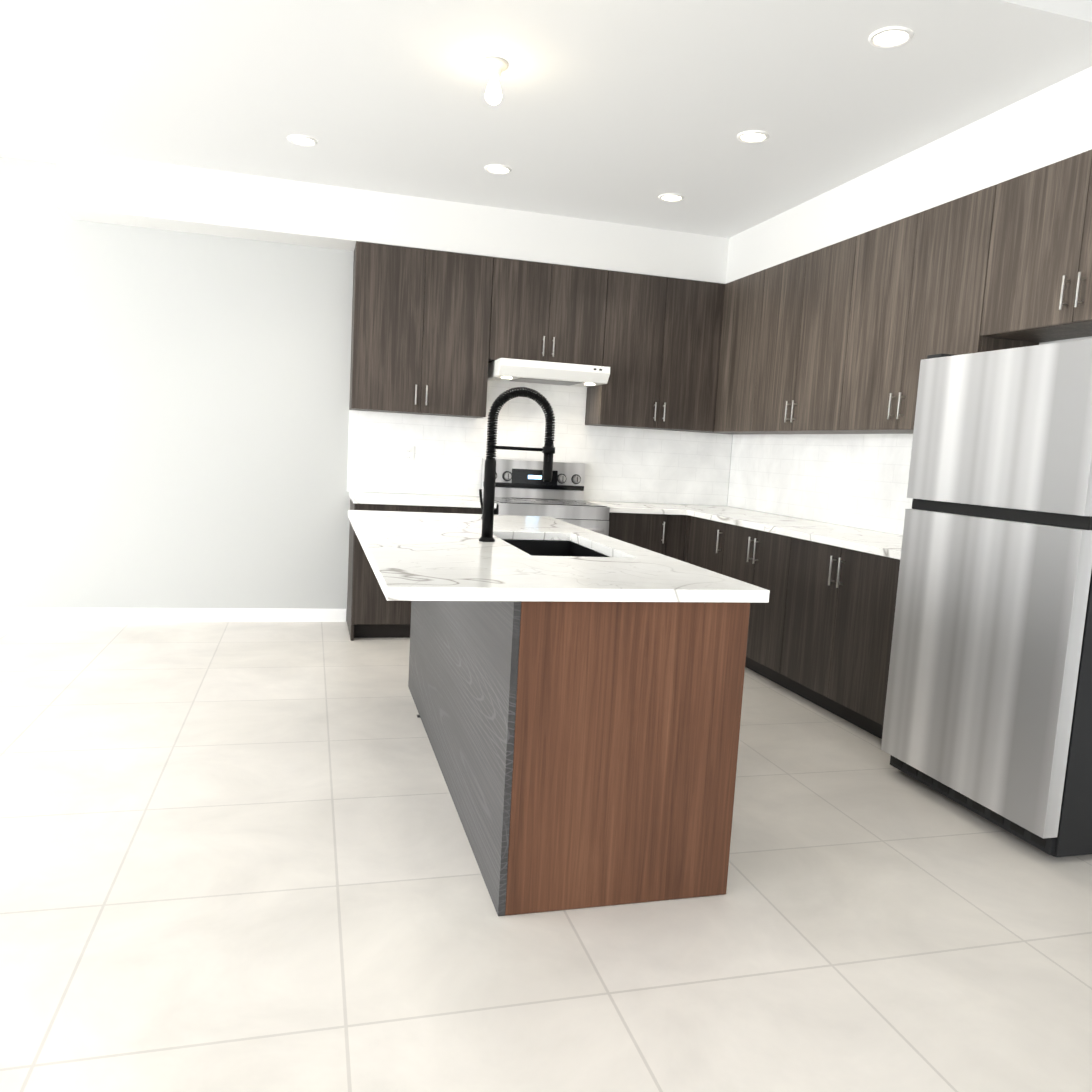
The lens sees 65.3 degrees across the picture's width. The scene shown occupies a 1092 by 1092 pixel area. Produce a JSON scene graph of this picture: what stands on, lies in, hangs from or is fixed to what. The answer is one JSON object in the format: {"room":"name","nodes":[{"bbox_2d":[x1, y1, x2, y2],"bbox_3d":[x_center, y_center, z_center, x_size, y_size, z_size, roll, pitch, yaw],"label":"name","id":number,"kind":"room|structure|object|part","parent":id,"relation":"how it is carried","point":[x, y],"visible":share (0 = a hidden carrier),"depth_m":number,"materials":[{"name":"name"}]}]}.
{"room":"kitchen","nodes":[
{"label":"kitchen","id":0,"kind":"room"},
{"bbox_2d":[0,157,732,620],"bbox_3d":[-2.350,-1.138,5.584,8.120,3.300,0.120,1,7,-16],"label":"wall","id":1,"kind":"structure","parent":0,"point":[174,419],"depth_m":5.53,"materials":[{"name":"grey paint"}]},
{"bbox_2d":[0,608,345,621],"bbox_3d":[-3.861,0.428,5.297,5.106,0.092,0.013,1,7,-16],"label":"baseboard","id":2,"kind":"structure","parent":1,"relation":"attached to","point":[166,615],"depth_m":5.67,"materials":[{"name":"white"}]},
{"bbox_2d":[349,241,492,417],"bbox_3d":[-0.841,-1.418,5.711,0.886,1.048,0.362,1,7,-16],"label":"upper cabinet","id":3,"kind":"object","parent":1,"relation":"attached to","point":[420,335],"visible":1,"depth_m":5.57,"materials":[{"name":"brown wood"}]},
{"bbox_2d":[347,380,731,505],"bbox_3d":[0.044,-0.811,6.221,2.894,0.939,0.006,1,7,-16],"label":"backsplash","id":4,"kind":"structure","parent":1,"relation":"attached to","point":[637,465],"depth_m":6.18,"materials":[{"name":"white tile"}]},
{"bbox_2d":[403,446,413,462],"bbox_3d":[-0.960,-0.640,5.957,0.072,0.116,0.008,1,7,-16],"label":"outlet","id":5,"kind":"object","parent":4,"relation":"attached to","point":[408,454],"visible":1,"depth_m":5.96,"materials":[{"name":"white plastic"}]},
{"bbox_2d":[488,257,607,365],"bbox_3d":[-0.016,-1.589,5.917,0.801,0.664,0.362,1,7,-16],"label":"upper cabinet","id":6,"kind":"object","parent":1,"relation":"attached to","point":[546,312],"visible":0.79,"depth_m":5.77,"materials":[{"name":"brown wood"}]},
{"bbox_2d":[488,358,609,386],"bbox_3d":[0.003,-1.191,5.894,0.758,0.115,0.498,1,7,-16],"label":"under-cabinet range hood","id":7,"kind":"object","parent":6,"relation":"attached to","point":[532,371],"visible":1,"depth_m":5.70,"materials":[{"name":"white metal"}]},
{"bbox_2d":[585,271,739,433],"bbox_3d":[0.944,-1.376,6.210,1.207,1.048,0.362,1,7,-16],"label":"upper cabinet","id":8,"kind":"object","parent":1,"relation":"attached to","point":[661,346],"depth_m":6.03,"materials":[{"name":"brown wood"}]},
{"bbox_3d":[1.254,-1.352,6.153,0.019,1.046,0.019,1,7,-16],"label":"wall cabinet corner filler","id":9,"kind":"part","parent":8,"relation":"part of","materials":[{"name":"brown wood"}]},
{"bbox_2d":[0,621,1091,1091],"bbox_3d":[-1.252,1.083,1.469,8.120,0.060,9.120,1,7,-16],"label":"floor","id":10,"kind":"structure","parent":0,"point":[236,857],"depth_m":2.34,"materials":[{"name":"beige tile"}]},
{"bbox_2d":[347,499,481,640],"bbox_3d":[-0.865,0.144,5.765,0.894,0.877,0.633,1,7,-16],"label":"base cabinet","id":11,"kind":"object","parent":10,"relation":"on","point":[372,612],"visible":0.25,"depth_m":5.45,"materials":[{"name":"brown wood"}]},
{"bbox_2d":[349,492,496,507],"bbox_3d":[-0.841,-0.310,5.708,0.908,0.035,0.626,1,7,-16],"label":"countertop","id":12,"kind":"structure","parent":11,"relation":"on","point":[411,499],"depth_m":5.48,"materials":[{"name":"stone"}]},
{"bbox_2d":[481,458,609,535],"bbox_3d":[-0.029,0.017,5.907,0.760,1.189,0.733,1,7,-16],"label":"range","id":13,"kind":"object","parent":10,"relation":"on","point":[522,488],"visible":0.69,"depth_m":6.08,"materials":[{"name":"grey metal"}]},
{"bbox_2d":[408,601,749,915],"bbox_3d":[-0.074,0.448,3.448,0.708,0.882,2.240,1,7,-16],"label":"kitchen island","id":14,"kind":"object","parent":10,"relation":"on","point":[586,754],"visible":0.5,"depth_m":2.39,"materials":[{"name":"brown wood"}]},
{"bbox_2d":[348,510,769,602],"bbox_3d":[-0.188,-0.012,3.354,1.060,0.035,2.308,1,7,-16],"label":"island countertop","id":15,"kind":"structure","parent":14,"relation":"on","point":[419,556],"depth_m":2.61,"materials":[{"name":"stone"}]},
{"bbox_2d":[479,387,554,541],"bbox_3d":[-0.113,-0.311,3.266,0.280,0.586,0.131,1,7,-16],"label":"pull-down faucet","id":16,"kind":"object","parent":15,"relation":"on","point":[488,499],"visible":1,"depth_m":3.21,"materials":[{"name":"black metal"}]},
{"bbox_2d":[502,539,608,556],"bbox_3d":[0.020,0.186,3.331,0.455,0.326,0.862,1,7,-16],"label":"undermount sink","id":17,"kind":"object","parent":15,"relation":"in","point":[547,548],"visible":0.1,"depth_m":3.71,"materials":[{"name":"black metal"}]},
{"bbox_2d":[608,512,690,561],"bbox_3d":[0.897,0.185,6.257,1.200,0.877,0.632,1,7,-16],"label":"base cabinet","id":18,"kind":"object","parent":10,"relation":"on","point":[663,534],"depth_m":5.88,"materials":[{"name":"brown wood"}]},
{"bbox_3d":[0.976,0.169,5.979,0.038,0.769,0.038,1,7,-16],"label":"corner cabinet filler","id":19,"kind":"part","parent":18,"relation":"part of","materials":[{"name":"brown wood"}]},
{"bbox_2d":[687,516,722,572],"bbox_3d":[1.332,0.259,5.817,0.598,0.876,0.558,1,7,-16],"label":"base cabinet","id":20,"kind":"object","parent":10,"relation":"on","point":[705,535],"depth_m":5.69,"materials":[{"name":"brown wood"}]},
{"bbox_2d":[719,523,786,682],"bbox_3d":[1.509,0.341,5.178,0.598,0.876,0.778,1,7,-16],"label":"base cabinet","id":21,"kind":"object","parent":10,"relation":"on","point":[755,557],"depth_m":5.00,"materials":[{"name":"brown wood"}]},
{"bbox_2d":[775,536,899,738],"bbox_3d":[1.733,0.446,4.366,0.598,0.876,0.920,1,7,-16],"label":"base cabinet","id":22,"kind":"object","parent":10,"relation":"on","point":[820,628],"depth_m":4.25,"materials":[{"name":"brown wood"}]},
{"bbox_2d":[587,501,902,559],"bbox_3d":[1.216,-0.131,5.129,1.194,0.035,2.866,1,7,-16],"label":"countertop","id":23,"kind":"structure","parent":22,"relation":"on","point":[874,542],"depth_m":5.04,"materials":[{"name":"stone"}]},
{"bbox_2d":[881,338,1091,856],"bbox_3d":[1.938,0.155,3.224,0.765,1.734,0.840,1,7,-16],"label":"refrigerator","id":24,"kind":"object","parent":10,"relation":"on","point":[988,711],"visible":1,"depth_m":3.00,"materials":[{"name":"grey metal"}]},
{"bbox_2d":[0,0,1091,237],"bbox_3d":[-1.850,-2.324,3.672,8.000,0.460,3.510,1,7,-16],"label":"ceiling","id":25,"kind":"structure","parent":0,"point":[628,112],"depth_m":3.75,"materials":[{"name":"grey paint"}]},
{"bbox_2d":[287,135,317,145],"bbox_3d":[-1.295,-2.155,4.532,0.154,0.008,0.154,1,7,-16],"label":"recessed light","id":26,"kind":"object","parent":25,"relation":"in","point":[302,140],"visible":1,"depth_m":4.52,"materials":[{"name":"white plastic"}]},
{"bbox_2d":[481,57,508,104],"bbox_3d":[-0.214,-1.901,3.505,0.112,0.162,0.112,1,7,-16],"label":"ceiling light","id":27,"kind":"object","parent":25,"relation":"attached to","point":[494,67],"visible":0.98,"depth_m":3.48,"materials":[{"name":"white glass"}]},
{"bbox_2d":[484,164,511,173],"bbox_3d":[-0.272,-2.132,4.828,0.154,0.008,0.154,1,7,-16],"label":"recessed light","id":28,"kind":"object","parent":25,"relation":"in","point":[497,169],"visible":1,"depth_m":4.82,"materials":[{"name":"white plastic"}]},
{"bbox_2d":[56,66,1091,283],"bbox_3d":[-0.177,-1.873,3.962,4.599,0.316,3.949,1,7,-16],"label":"bulkhead","id":29,"kind":"object","parent":25,"relation":"attached to","point":[1049,125],"visible":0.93,"depth_m":5.19,"materials":[{"name":"white paint"}]},
{"bbox_2d":[659,193,683,201],"bbox_3d":[0.762,-2.115,5.179,0.154,0.008,0.154,1,7,-16],"label":"recessed light","id":30,"kind":"object","parent":25,"relation":"in","point":[670,197],"visible":0.96,"depth_m":5.17,"materials":[{"name":"white plastic"}]},
{"bbox_2d":[737,130,768,142],"bbox_3d":[1.004,-1.983,4.134,0.154,0.008,0.154,1,7,-16],"label":"recessed light","id":31,"kind":"object","parent":25,"relation":"in","point":[754,136],"visible":0.98,"depth_m":4.12,"materials":[{"name":"white plastic"}]},
{"bbox_2d":[868,26,913,47],"bbox_3d":[1.257,-1.852,3.107,0.154,0.008,0.154,1,7,-16],"label":"recessed light","id":32,"kind":"object","parent":25,"relation":"in","point":[892,37],"visible":1,"depth_m":3.10,"materials":[{"name":"white plastic"}]},
{"bbox_2d":[729,336,1091,535],"bbox_3d":[2.707,-0.486,2.298,0.120,3.300,9.000,1,7,-16],"label":"wall","id":33,"kind":"structure","parent":0,"point":[1072,339],"depth_m":3.75,"materials":[{"name":"grey paint"}]},
{"bbox_2d":[714,269,785,433],"bbox_3d":[1.479,-1.314,5.925,0.328,1.048,0.579,1,7,-16],"label":"upper cabinet","id":34,"kind":"object","parent":33,"relation":"attached to","point":[739,347],"visible":0.6,"depth_m":5.85,"materials":[{"name":"brown wood"}]},
{"bbox_2d":[752,236,885,433],"bbox_3d":[1.668,-1.219,5.179,0.362,1.048,0.967,1,7,-16],"label":"upper cabinet","id":35,"kind":"object","parent":33,"relation":"attached to","point":[803,338],"visible":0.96,"depth_m":5.08,"materials":[{"name":"brown wood"}]},
{"bbox_2d":[727,434,912,534],"bbox_3d":[1.810,-0.412,5.265,0.006,0.555,2.851,1,7,-16],"label":"backsplash","id":36,"kind":"structure","parent":33,"relation":"attached to","point":[856,480],"depth_m":5.38,"materials":[{"name":"white tile"}]},
{"bbox_2d":[839,185,1038,433],"bbox_3d":[1.925,-1.099,4.245,0.362,1.048,0.978,1,7,-16],"label":"upper cabinet","id":37,"kind":"object","parent":33,"relation":"attached to","point":[918,287],"visible":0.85,"depth_m":4.19,"materials":[{"name":"brown wood"}]},
{"bbox_2d":[980,149,1091,342],"bbox_3d":[2.192,-1.180,3.297,0.362,0.644,0.952,1,7,-16],"label":"upper cabinet","id":38,"kind":"object","parent":33,"relation":"attached to","point":[1038,287],"visible":1,"depth_m":3.45,"materials":[{"name":"brown wood"}]}
]}

